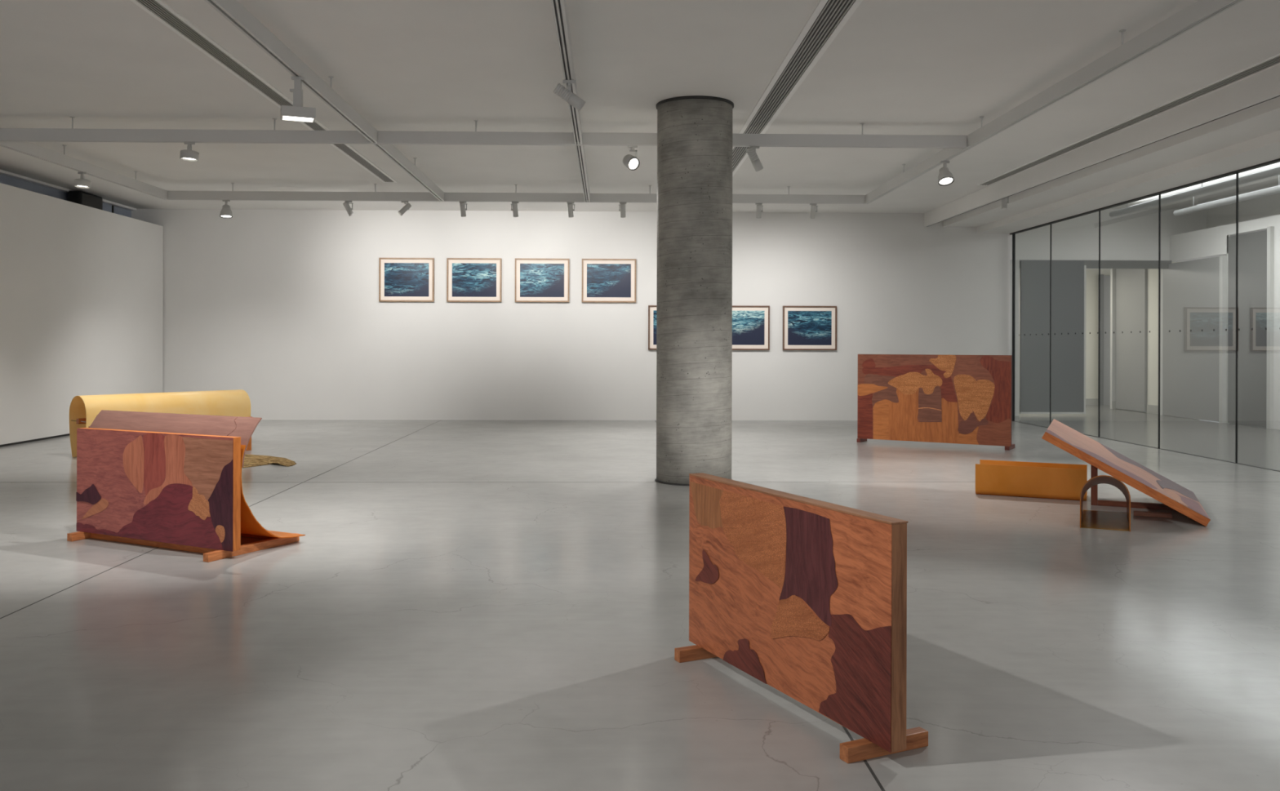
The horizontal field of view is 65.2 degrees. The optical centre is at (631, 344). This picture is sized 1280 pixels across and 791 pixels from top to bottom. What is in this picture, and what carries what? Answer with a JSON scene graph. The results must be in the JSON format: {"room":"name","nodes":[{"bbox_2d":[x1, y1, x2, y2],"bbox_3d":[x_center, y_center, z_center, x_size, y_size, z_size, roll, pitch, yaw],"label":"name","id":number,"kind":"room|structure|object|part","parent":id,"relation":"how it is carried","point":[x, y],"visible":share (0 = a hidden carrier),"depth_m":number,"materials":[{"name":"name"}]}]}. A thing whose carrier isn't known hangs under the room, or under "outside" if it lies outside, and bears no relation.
{"room":"museum","nodes":[
{"label":"museum","id":0,"kind":"room"},
{"bbox_2d":[0,173,131,217],"bbox_3d":[-8.408,-0.523,6.936,0.200,3.600,20.250,0,0,-1],"label":"wall","id":1,"kind":"structure","parent":0,"point":[5,180],"depth_m":14.44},
{"bbox_2d":[0,169,136,210],"bbox_3d":[-8.263,-2.305,6.937,0.100,0.035,20.245,0,0,-1],"label":"trim","id":2,"kind":"structure","parent":1,"relation":"attached to","point":[2,172],"depth_m":14.38,"materials":[{"name":"grey metal"}]},
{"bbox_2d":[67,191,102,210],"bbox_3d":[-8.355,-2.093,15.244,0.278,0.420,0.660,0,0,-1],"label":"loudspeaker","id":3,"kind":"object","parent":1,"relation":"attached to","point":[81,197],"visible":0.47,"depth_m":15.06,"materials":[{"name":"black plastic"}]},
{"bbox_2d":[81,192,102,210],"bbox_3d":[-8.219,-2.092,15.247,0.005,0.360,0.600,0,0,-1],"label":"grille","id":4,"kind":"object","parent":3,"relation":"attached to","point":[87,199],"depth_m":15.24,"materials":[{"name":"black metal"}]},
{"bbox_2d":[339,481,776,482],"bbox_3d":[-0.818,1.302,9.464,15.200,0.011,0.008,0,0,-1],"label":"trim","id":5,"kind":"structure","parent":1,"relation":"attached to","point":[340,482],"depth_m":9.46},
{"bbox_2d":[0,182,163,444],"bbox_3d":[-7.848,-0.386,6.936,0.180,3.270,20.225,0,0,-1],"label":"wall","id":6,"kind":"structure","parent":0,"point":[82,286],"depth_m":14.08,"materials":[{"name":"paint"}]},
{"bbox_2d":[0,433,69,446],"bbox_3d":[-7.853,1.263,6.944,0.120,0.031,20.240,0,0,-1],"label":"trim","id":7,"kind":"structure","parent":6,"relation":"attached to","point":[67,434],"depth_m":13.26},
{"bbox_2d":[131,208,1009,420],"bbox_3d":[-1.356,-0.504,17.399,15.875,3.600,0.350,0,0,-1],"label":"wall","id":8,"kind":"structure","parent":0,"point":[282,308],"depth_m":17.21,"materials":[{"name":"paint"}]},
{"bbox_2d":[378,257,434,302],"bbox_3d":[-3.853,-1.115,17.140,0.933,0.750,0.047,0,0,-1],"label":"framed print","id":9,"kind":"object","parent":8,"relation":"attached to","point":[400,279],"visible":1,"depth_m":17.14,"materials":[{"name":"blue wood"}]},
{"bbox_2d":[446,257,502,302],"bbox_3d":[-2.698,-1.112,17.167,0.933,0.750,0.047,0,0,-1],"label":"framed print","id":10,"kind":"object","parent":8,"relation":"attached to","point":[468,279],"visible":1,"depth_m":17.16,"materials":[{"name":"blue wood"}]},
{"bbox_2d":[515,258,569,302],"bbox_3d":[-1.536,-1.109,17.193,0.933,0.750,0.047,0,0,-1],"label":"framed print","id":11,"kind":"object","parent":8,"relation":"attached to","point":[536,280],"visible":1,"depth_m":17.19,"materials":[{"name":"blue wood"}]},
{"bbox_2d":[582,258,635,302],"bbox_3d":[-0.388,-1.106,17.219,0.933,0.750,0.047,0,0,-1],"label":"framed print","id":12,"kind":"object","parent":8,"relation":"attached to","point":[603,280],"visible":1,"depth_m":17.21,"materials":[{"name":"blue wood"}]},
{"bbox_2d":[648,305,656,350],"bbox_3d":[0.757,-0.297,17.245,0.933,0.765,0.047,0,0,-1],"label":"framed print","id":13,"kind":"object","parent":8,"relation":"attached to","point":[651,308],"visible":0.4,"depth_m":17.23,"materials":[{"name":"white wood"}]},
{"bbox_2d":[732,305,769,350],"bbox_3d":[1.919,-0.294,17.271,0.933,0.765,0.047,0,0,-1],"label":"framed print","id":14,"kind":"object","parent":8,"relation":"attached to","point":[750,324],"visible":0.6,"depth_m":17.27,"materials":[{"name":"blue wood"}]},
{"bbox_2d":[782,306,836,350],"bbox_3d":[3.083,-0.291,17.298,0.933,0.765,0.047,0,0,-1],"label":"framed print","id":15,"kind":"object","parent":8,"relation":"attached to","point":[804,327],"visible":1,"depth_m":17.29,"materials":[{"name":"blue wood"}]},
{"bbox_2d":[1011,233,1015,421],"bbox_3d":[6.606,-0.301,17.289,0.032,3.238,0.050,0,0,-1],"label":"trim","id":16,"kind":"structure","parent":8,"relation":"attached to","point":[1013,234],"depth_m":17.26,"materials":[{"name":"black metal"}]},
{"bbox_2d":[1009,158,1279,234],"bbox_3d":[6.847,-1.930,7.282,0.070,0.021,20.250,0,0,-1],"label":"trim","id":17,"kind":"structure","parent":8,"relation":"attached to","point":[1276,161],"depth_m":12.63,"materials":[{"name":"black metal"}]},
{"bbox_2d":[0,404,1279,790],"bbox_3d":[1.608,1.379,10.539,21.500,0.150,27.000,0,0,-1],"label":"floor","id":18,"kind":"structure","parent":0,"point":[415,636],"depth_m":4.61,"materials":[{"name":"concrete"}]},
{"bbox_2d":[69,389,252,457],"bbox_3d":[-5.509,0.932,11.910,1.012,0.707,2.260,0,0,37],"label":"sculpture","id":19,"kind":"object","parent":18,"relation":"on","point":[83,409],"visible":0.41,"depth_m":11.97,"materials":[{"name":"yellow wood"}]},
{"bbox_3d":[-4.682,1.110,12.213,0.055,0.354,0.060,0,0,37],"label":"post","id":20,"kind":"part","parent":19,"relation":"part of","materials":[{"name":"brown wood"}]},
{"bbox_2d":[66,409,305,562],"bbox_3d":[-2.961,0.871,6.575,1.505,0.842,0.730,0,0,26],"label":"sculpture","id":21,"kind":"object","parent":18,"relation":"on","point":[171,481],"visible":1,"depth_m":6.33,"materials":[{"name":"brown wood"}]},
{"bbox_2d":[0,420,439,618],"bbox_3d":[-3.034,1.296,7.058,0.008,0.011,20.250,0,0,-1],"label":"joint","id":22,"kind":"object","parent":18,"relation":"in","point":[439,420],"depth_m":5.93,"materials":[{"name":"grey concrete"}]},
{"bbox_2d":[241,453,296,467],"bbox_3d":[-4.350,1.271,11.104,1.109,0.034,1.521,0,0,-24],"label":"mat","id":23,"kind":"object","parent":18,"relation":"on","point":[250,460],"visible":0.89,"depth_m":10.90,"materials":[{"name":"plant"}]},
{"bbox_2d":[655,421,885,790],"bbox_3d":[0.641,1.306,7.141,0.010,0.011,20.250,0,0,-1],"label":"joint","id":24,"kind":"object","parent":18,"relation":"in","point":[868,766],"depth_m":3.07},
{"bbox_2d":[674,472,928,763],"bbox_3d":[0.578,0.923,3.678,0.330,0.756,1.285,0,0,-26],"label":"screen","id":25,"kind":"object","parent":18,"relation":"on","point":[805,597],"visible":1,"depth_m":3.46,"materials":[{"name":"brown wood"}]},
{"bbox_2d":[857,354,1014,450],"bbox_3d":[3.972,0.719,13.098,1.969,1.184,0.390,0,0,32],"label":"screen","id":26,"kind":"object","parent":18,"relation":"on","point":[960,399],"visible":1,"depth_m":12.92,"materials":[{"name":"red wood"}]},
{"bbox_2d":[1009,259,1019,416],"bbox_3d":[6.903,-0.131,18.711,0.590,2.900,0.300,0,0,-1],"label":"pier","id":27,"kind":"object","parent":18,"relation":"on","point":[1017,261],"visible":0.21,"depth_m":18.57,"materials":[{"name":"white paint"}]},
{"bbox_2d":[1019,260,1086,413],"bbox_3d":[7.828,-0.141,18.582,1.215,2.835,0.068,0,0,-1],"label":"door","id":28,"kind":"structure","parent":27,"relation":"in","point":[1068,277],"depth_m":18.55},
{"bbox_3d":[7.807,1.261,18.582,1.180,0.030,0.068,0,0,-1],"label":"rail","id":29,"kind":"part","parent":28,"relation":"part of","materials":[{"name":"grey metal"}]},
{"bbox_2d":[975,459,1087,500],"bbox_3d":[3.485,1.175,8.722,0.885,0.268,0.370,0,0,25],"label":"wooden box","id":30,"kind":"object","parent":18,"relation":"on","point":[997,477],"visible":1,"depth_m":8.58,"materials":[{"name":"orange wood"}]},
{"bbox_2d":[1080,475,1130,531],"bbox_3d":[3.537,1.116,7.471,0.325,0.387,0.860,0,0,25],"label":"arch","id":31,"kind":"object","parent":18,"relation":"on","point":[1107,520],"visible":1,"depth_m":7.37,"materials":[{"name":"brown wood"}]},
{"bbox_2d":[1041,418,1210,526],"bbox_3d":[3.981,0.989,8.121,1.129,0.644,1.500,0,0,25],"label":"board","id":32,"kind":"object","parent":18,"relation":"on","point":[1173,496],"visible":0.99,"depth_m":7.78,"materials":[{"name":"brown wood"}]},
{"bbox_3d":[3.792,1.126,8.193,0.050,0.368,0.050,0,0,25],"label":"post","id":33,"kind":"part","parent":32,"relation":"part of","materials":[{"name":"brown wood"}]},
{"bbox_3d":[4.082,1.290,8.050,0.596,0.043,0.040,0,0,25],"label":"rail","id":34,"kind":"part","parent":32,"relation":"part of","materials":[{"name":"brown wood"}]},
{"bbox_3d":[3.987,1.296,7.653,0.260,0.030,0.060,0,0,25],"label":"rail","id":35,"kind":"part","parent":32,"relation":"part of","materials":[{"name":"brown wood"}]},
{"bbox_2d":[0,0,1279,213],"bbox_3d":[-1.864,-2.405,7.259,14.390,0.200,20.600,0,0,-1],"label":"ceiling","id":36,"kind":"structure","parent":0,"point":[895,67],"depth_m":8.72,"materials":[{"name":"paint"}]},
{"bbox_2d":[0,141,168,199],"bbox_3d":[-6.488,-2.194,7.580,0.062,0.245,13.451,0,0,-1],"label":"ceiling beam","id":37,"kind":"structure","parent":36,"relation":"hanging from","point":[28,148],"depth_m":11.94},
{"bbox_2d":[74,172,90,188],"bbox_3d":[-6.589,-1.981,12.003,0.177,0.182,0.180,0,0,-1],"label":"track spotlight","id":38,"kind":"object","parent":37,"relation":"hanging from","point":[82,183],"visible":1,"depth_m":11.96,"materials":[{"name":"white metal"}]},
{"bbox_2d":[129,0,293,108],"bbox_3d":[-3.274,-2.304,8.190,0.213,0.010,3.044,0,0,-1],"label":"ceiling vent","id":39,"kind":"object","parent":36,"relation":"in","point":[171,19],"depth_m":7.75,"materials":[{"name":"grey metal"}]},
{"bbox_2d":[204,0,444,200],"bbox_3d":[-2.563,-2.183,7.637,0.062,0.245,13.387,0,0,-1],"label":"ceiling beam","id":40,"kind":"structure","parent":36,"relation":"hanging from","point":[235,13],"depth_m":7.91,"materials":[{"name":"grey metal"}]},
{"bbox_2d":[280,76,315,123],"bbox_3d":[-2.565,-1.898,7.694,0.250,0.325,0.170,0,0,-21],"label":"track spotlight","id":41,"kind":"object","parent":40,"relation":"hanging from","point":[296,113],"visible":1,"depth_m":7.67,"materials":[{"name":"grey metal"}]},
{"bbox_3d":[-2.585,-2.244,8.603,0.044,0.123,0.044,0,0,-1],"label":"suspension rod","id":42,"kind":"part","parent":40,"relation":"part of","materials":[{"name":"grey metal"}]},
{"bbox_2d":[329,143,397,182],"bbox_3d":[-3.379,-2.304,12.799,0.212,0.010,2.709,0,0,-1],"label":"ceiling vent","id":43,"kind":"object","parent":36,"relation":"in","point":[348,151],"depth_m":12.61,"materials":[{"name":"white metal"}]},
{"bbox_2d":[0,116,966,148],"bbox_3d":[-1.520,-2.181,10.268,9.985,0.245,0.062,0,0,-1],"label":"ceiling beam","id":44,"kind":"structure","parent":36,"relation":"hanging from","point":[6,135],"depth_m":10.23,"materials":[{"name":"white metal"}]},
{"bbox_3d":[-5.686,-2.253,10.174,0.044,0.123,0.044,0,0,-1],"label":"suspension rod","id":45,"kind":"part","parent":44,"relation":"part of","materials":[{"name":"grey metal"}]},
{"bbox_2d":[179,142,199,161],"bbox_3d":[-4.508,-1.974,10.200,0.179,0.184,0.179,0,0,-1],"label":"track spotlight","id":46,"kind":"object","parent":44,"relation":"hanging from","point":[188,155],"visible":1,"depth_m":10.16,"materials":[{"name":"white metal"}]},
{"bbox_3d":[-1.597,-2.242,10.266,0.044,0.123,0.044,0,0,-1],"label":"suspension rod","id":47,"kind":"part","parent":44,"relation":"part of","materials":[{"name":"white metal"}]},
{"bbox_2d":[622,145,639,170],"bbox_3d":[-0.005,-1.923,10.296,0.137,0.263,0.174,0,0,-32],"label":"track spotlight","id":48,"kind":"object","parent":44,"relation":"hanging from","point":[632,162],"visible":1,"depth_m":10.27,"materials":[{"name":"white metal"}]},
{"bbox_2d":[746,146,763,172],"bbox_3d":[1.272,-1.921,10.332,0.205,0.258,0.086,0,0,-32],"label":"track spotlight","id":49,"kind":"object","parent":44,"relation":"hanging from","point":[751,151],"visible":1,"depth_m":10.30,"materials":[{"name":"white metal"}]},
{"bbox_2d":[167,182,865,204],"bbox_3d":[-1.613,-2.181,14.387,9.985,0.245,0.062,0,0,-1],"label":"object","id":50,"kind":"object","parent":36,"relation":"hanging from","point":[232,195],"visible":1,"depth_m":14.35,"materials":[{"name":"white metal"}]},
{"bbox_2d":[219,200,232,218],"bbox_3d":[-5.786,-1.943,14.281,0.172,0.253,0.173,0,0,-1],"label":"track spotlight","id":51,"kind":"object","parent":50,"relation":"hanging from","point":[226,213],"visible":1,"depth_m":14.25,"materials":[{"name":"white metal"}]},
{"bbox_2d":[342,200,354,216],"bbox_3d":[-4.052,-1.956,14.331,0.095,0.218,0.171,0,0,44],"label":"track spotlight","id":52,"kind":"object","parent":50,"relation":"hanging from","point":[346,204],"visible":1,"depth_m":14.31,"materials":[{"name":"white metal"}]},
{"bbox_2d":[398,200,411,215],"bbox_3d":[-3.253,-1.957,14.349,0.190,0.212,0.074,0,0,-26],"label":"track spotlight","id":53,"kind":"object","parent":50,"relation":"hanging from","point":[407,206],"visible":1,"depth_m":14.33,"materials":[{"name":"white metal"}]},
{"bbox_2d":[459,201,467,217],"bbox_3d":[-2.421,-1.950,14.370,0.112,0.222,0.133,0,0,37],"label":"track spotlight","id":54,"kind":"object","parent":50,"relation":"hanging from","point":[462,204],"visible":1,"depth_m":14.35,"materials":[{"name":"white metal"}]},
{"bbox_2d":[511,201,519,217],"bbox_3d":[-1.671,-1.948,14.387,0.110,0.222,0.135,0,0,37],"label":"track spotlight","id":55,"kind":"object","parent":50,"relation":"hanging from","point":[514,204],"visible":1,"depth_m":14.36,"materials":[{"name":"white metal"}]},
{"bbox_2d":[567,202,574,217],"bbox_3d":[-0.877,-1.946,14.405,0.110,0.222,0.135,0,0,38],"label":"track spotlight","id":56,"kind":"object","parent":50,"relation":"hanging from","point":[570,205],"visible":1,"depth_m":14.38,"materials":[{"name":"white metal"}]},
{"bbox_2d":[618,202,626,217],"bbox_3d":[-0.122,-1.944,14.422,0.111,0.222,0.134,0,0,35],"label":"track spotlight","id":57,"kind":"object","parent":50,"relation":"hanging from","point":[622,205],"visible":1,"depth_m":14.40,"materials":[{"name":"white metal"}]},
{"bbox_2d":[755,203,763,218],"bbox_3d":[1.843,-1.938,14.467,0.114,0.222,0.132,0,0,35],"label":"track spotlight","id":58,"kind":"object","parent":50,"relation":"hanging from","point":[759,206],"visible":1,"depth_m":14.45,"materials":[{"name":"white metal"}]},
{"bbox_2d":[809,203,817,218],"bbox_3d":[2.632,-1.936,14.485,0.112,0.222,0.133,0,0,-37],"label":"track spotlight","id":59,"kind":"object","parent":50,"relation":"hanging from","point":[814,206],"visible":1,"depth_m":14.47,"materials":[{"name":"white metal"}]},
{"bbox_2d":[551,0,590,201],"bbox_3d":[-0.481,-2.178,7.684,0.075,0.245,13.387,0,0,-1],"label":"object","id":60,"kind":"object","parent":36,"relation":"hanging from","point":[560,12],"visible":1,"depth_m":7.51,"materials":[{"name":"grey metal"}]},
{"bbox_2d":[553,80,585,111],"bbox_3d":[-0.481,-1.939,7.772,0.252,0.233,0.086,0,0,-15],"label":"track spotlight","id":61,"kind":"object","parent":60,"relation":"hanging from","point":[566,95],"visible":1,"depth_m":7.75,"materials":[{"name":"grey metal"}]},
{"bbox_2d":[732,0,862,177],"bbox_3d":[1.376,-2.291,7.633,0.275,0.010,13.290,0,0,-1],"label":"ceiling vent","id":62,"kind":"object","parent":36,"relation":"in","point":[828,18],"visible":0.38,"depth_m":8.13,"materials":[{"name":"grey metal"}]},
{"bbox_2d":[864,0,1244,204],"bbox_3d":[3.565,-2.167,7.808,0.062,0.245,13.451,0,0,-1],"label":"ceiling beam","id":63,"kind":"structure","parent":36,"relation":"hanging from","point":[1200,11],"depth_m":7.84,"materials":[{"name":"grey metal"}]},
{"bbox_2d":[937,160,954,186],"bbox_3d":[3.492,-1.910,11.113,0.171,0.269,0.189,0,0,-1],"label":"track spotlight","id":64,"kind":"object","parent":63,"relation":"hanging from","point":[945,178],"visible":1,"depth_m":11.10,"materials":[{"name":"white metal"}]},
{"bbox_3d":[3.514,-2.228,10.032,0.044,0.123,0.044,0,0,-1],"label":"suspension rod","id":65,"kind":"part","parent":63,"relation":"part of","materials":[{"name":"grey metal"}]},
{"bbox_3d":[3.577,-2.228,7.283,0.044,0.123,0.044,0,0,-1],"label":"suspension rod","id":66,"kind":"part","parent":63,"relation":"part of","materials":[{"name":"grey metal"}]},
{"bbox_2d":[977,53,1279,185],"bbox_3d":[5.178,-2.281,7.694,0.180,0.010,13.190,0,0,-1],"label":"ceiling vent","id":67,"kind":"object","parent":36,"relation":"in","point":[1273,61],"visible":1,"depth_m":9.83,"materials":[{"name":"grey metal"}]},
{"bbox_2d":[654,95,733,485],"bbox_3d":[0.604,-0.498,9.596,0.748,3.600,0.748,0,0,-1],"label":"concrete column","id":68,"kind":"structure","parent":0,"point":[694,296],"depth_m":9.28,"materials":[{"name":"grey concrete"}]},
{"bbox_2d":[1018,269,1110,398],"bbox_3d":[9.349,-0.325,22.218,4.900,3.300,0.200,0,0,-1],"label":"wall","id":69,"kind":"structure","parent":0,"point":[1091,275],"depth_m":22.13,"materials":[{"name":"white paint"}]},
{"bbox_2d":[1018,398,1097,404],"bbox_3d":[9.348,1.255,22.098,4.900,0.140,0.040,0,0,-1],"label":"baseboard","id":70,"kind":"structure","parent":69,"relation":"attached to","point":[1088,401],"depth_m":22.10,"materials":[{"name":"grey"}]},
{"bbox_2d":[1097,274,1110,404],"bbox_3d":[10.660,-0.111,22.073,0.685,2.880,0.070,0,0,-1],"label":"door","id":71,"kind":"structure","parent":69,"relation":"in","point":[1104,279],"depth_m":22.05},
{"bbox_3d":[10.360,-0.112,22.066,0.085,2.880,0.070,0,0,-1],"label":"frame","id":72,"kind":"part","parent":71,"relation":"part of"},
{"bbox_2d":[924,65,1279,233],"bbox_3d":[6.138,-2.212,7.266,1.650,0.542,20.250,0,0,-1],"label":"ceiling","id":73,"kind":"structure","parent":0,"point":[1248,137],"depth_m":11.24,"materials":[{"name":"paint"}]},
{"bbox_2d":[1001,196,1008,209],"bbox_3d":[5.311,-2.033,14.224,0.114,0.215,0.074,0,0,-1],"label":"track spotlight","id":74,"kind":"object","parent":73,"relation":"attached to","point":[1005,201],"visible":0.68,"depth_m":14.20,"materials":[{"name":"white metal"}]},
{"bbox_2d":[927,95,1279,226],"bbox_3d":[5.362,-2.097,7.247,0.014,0.095,20.248,0,0,-1],"label":"trim","id":75,"kind":"structure","parent":73,"relation":"attached to","point":[1278,95],"depth_m":10.55,"materials":[{"name":"white metal"}]},
{"bbox_2d":[1009,208,1206,260],"bbox_3d":[8.696,-2.076,18.802,4.170,1.000,0.200,0,0,-1],"label":"wall","id":76,"kind":"structure","parent":0,"point":[1132,236],"depth_m":18.71,"materials":[{"name":"paint"}]},
{"bbox_2d":[1019,259,1171,269],"bbox_3d":[8.608,-1.502,18.665,2.950,0.150,0.070,0,0,-1],"label":"trim","id":77,"kind":"structure","parent":76,"relation":"attached to","point":[1090,264],"depth_m":18.64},
{"bbox_2d":[1110,268,1116,408],"bbox_3d":[10.029,-0.148,20.793,0.105,2.950,0.080,0,0,-1],"label":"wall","id":78,"kind":"structure","parent":0,"point":[1113,271],"depth_m":20.75,"materials":[{"name":"white paint"}]},
{"bbox_2d":[1111,400,1116,408],"bbox_3d":[10.024,1.247,20.745,0.110,0.160,0.015,0,0,-1],"label":"baseboard","id":79,"kind":"structure","parent":78,"relation":"attached to","point":[1113,402],"depth_m":20.74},
{"bbox_2d":[1015,421,1279,471],"bbox_3d":[6.833,1.317,7.282,0.030,0.004,20.250,0,0,-1],"label":"trim","id":80,"kind":"structure","parent":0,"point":[1015,421],"depth_m":12.30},
{"bbox_2d":[1018,223,1051,424],"bbox_3d":[6.627,-0.303,16.543,0.018,3.233,1.411,0,0,-1],"label":"window","id":81,"kind":"structure","parent":80,"relation":"on","point":[1051,224],"depth_m":15.84,"materials":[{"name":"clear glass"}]},
{"bbox_2d":[1054,210,1100,436],"bbox_3d":[6.661,-0.302,15.051,0.018,3.233,1.576,0,0,-1],"label":"window","id":82,"kind":"structure","parent":80,"relation":"on","point":[1099,411],"depth_m":14.26,"materials":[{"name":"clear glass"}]},
{"bbox_2d":[1105,194,1160,448],"bbox_3d":[6.697,-0.302,13.486,0.018,3.233,1.556,0,0,-1],"label":"window","id":83,"kind":"structure","parent":80,"relation":"on","point":[1159,205],"depth_m":12.71,"materials":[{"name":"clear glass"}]},
{"bbox_2d":[1168,173,1238,462],"bbox_3d":[6.732,-0.302,11.924,0.018,3.233,1.571,0,0,-1],"label":"window","id":84,"kind":"structure","parent":80,"relation":"on","point":[1237,174],"depth_m":11.14,"materials":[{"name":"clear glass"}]},
{"bbox_2d":[1121,262,1178,412],"bbox_3d":[10.432,-0.172,19.892,0.640,3.000,1.900,0,0,-1],"label":"wall","id":85,"kind":"structure","parent":0,"point":[1153,273],"depth_m":19.41,"materials":[{"name":"white paint"}]},
{"bbox_2d":[1115,268,1147,412],"bbox_3d":[10.110,-0.128,20.181,0.109,2.890,1.133,0,0,-1],"label":"door","id":86,"kind":"structure","parent":85,"relation":"in","point":[1131,284],"depth_m":20.13,"materials":[{"name":"metal"}]},
{"bbox_2d":[1146,404,1158,413],"bbox_3d":[10.111,1.247,19.294,0.020,0.160,0.600,0,0,-1],"label":"baseboard","id":87,"kind":"structure","parent":85,"relation":"attached to","point":[1153,409],"depth_m":19.36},
{"bbox_2d":[1160,268,1164,415],"bbox_3d":[10.094,-0.103,18.914,0.160,2.860,0.120,0,0,-1],"label":"trim","id":88,"kind":"structure","parent":85,"relation":"attached to","point":[1162,269],"depth_m":18.90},
{"bbox_2d":[1162,255,1226,422],"bbox_3d":[10.088,-0.093,17.924,0.134,2.840,1.860,0,0,-1],"label":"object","id":89,"kind":"structure","parent":85,"relation":"in","point":[1194,295],"depth_m":17.79,"materials":[{"name":"metal"}]},
{"bbox_2d":[1110,162,1279,208],"bbox_3d":[9.523,-2.634,13.719,5.550,0.180,21.000,0,0,-1],"label":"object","id":90,"kind":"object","parent":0,"point":[1273,181],"depth_m":16.58,"materials":[{"name":"paint"}]},
{"bbox_2d":[1109,166,1279,217],"bbox_3d":[8.342,-2.368,12.642,0.100,0.360,9.000,0,0,-1],"label":"tube light","id":91,"kind":"object","parent":90,"relation":"hanging from","point":[1275,171],"visible":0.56,"depth_m":14.51,"materials":[{"name":"glowing white light diffuser"}]},
{"bbox_2d":[1173,175,1279,216],"bbox_3d":[9.346,-2.365,12.465,0.100,0.360,9.000,0,0,-1],"label":"tube light","id":92,"kind":"object","parent":90,"relation":"hanging from","point":[1276,189],"visible":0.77,"depth_m":15.47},
{"bbox_2d":[1169,216,1271,245],"bbox_3d":[10.466,-1.952,17.297,0.700,0.180,2.870,0,0,-1],"label":"lintel","id":93,"kind":"object","parent":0,"point":[1261,224],"visible":0.64,"depth_m":17.08,"materials":[{"name":"paint"}]},
{"bbox_2d":[1226,235,1235,423],"bbox_3d":[10.468,-0.267,16.977,0.700,3.190,0.070,0,0,-1],"label":"wall","id":94,"kind":"structure","parent":0,"point":[1228,235],"depth_m":16.98,"materials":[{"name":"white paint"}]},
{"bbox_2d":[1169,235,1228,262],"bbox_3d":[10.452,-1.707,17.847,0.700,0.310,1.770,0,0,-1],"label":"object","id":95,"kind":"structure","parent":94,"relation":"in","point":[1217,246],"depth_m":17.79,"materials":[{"name":"paint"}]},
{"bbox_2d":[1206,192,1279,228],"bbox_3d":[11.127,-2.270,8.004,0.200,0.600,21.500,0,0,-1],"label":"wall","id":96,"kind":"structure","parent":0,"point":[1268,206],"depth_m":17.61,"materials":[{"name":"paint"}]},
{"bbox_2d":[1271,214,1279,429],"bbox_3d":[10.705,-0.356,6.554,0.700,3.370,18.620,0,0,-1],"label":"wall","id":97,"kind":"structure","parent":0,"point":[1275,219],"depth_m":15.72,"materials":[{"name":"paint"}]},
{"bbox_2d":[1227,230,1266,427],"bbox_3d":[10.155,-0.258,16.411,0.099,3.150,1.053,0,0,-1],"label":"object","id":98,"kind":"structure","parent":97,"relation":"in","point":[1252,246],"depth_m":16.36,"materials":[{"name":"glass"}]},
{"bbox_2d":[1266,226,1274,429],"bbox_3d":[10.144,-0.273,15.834,0.120,3.200,0.080,0,0,-1],"label":"trim","id":99,"kind":"structure","parent":97,"relation":"attached to","point":[1270,230],"depth_m":15.80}
]}

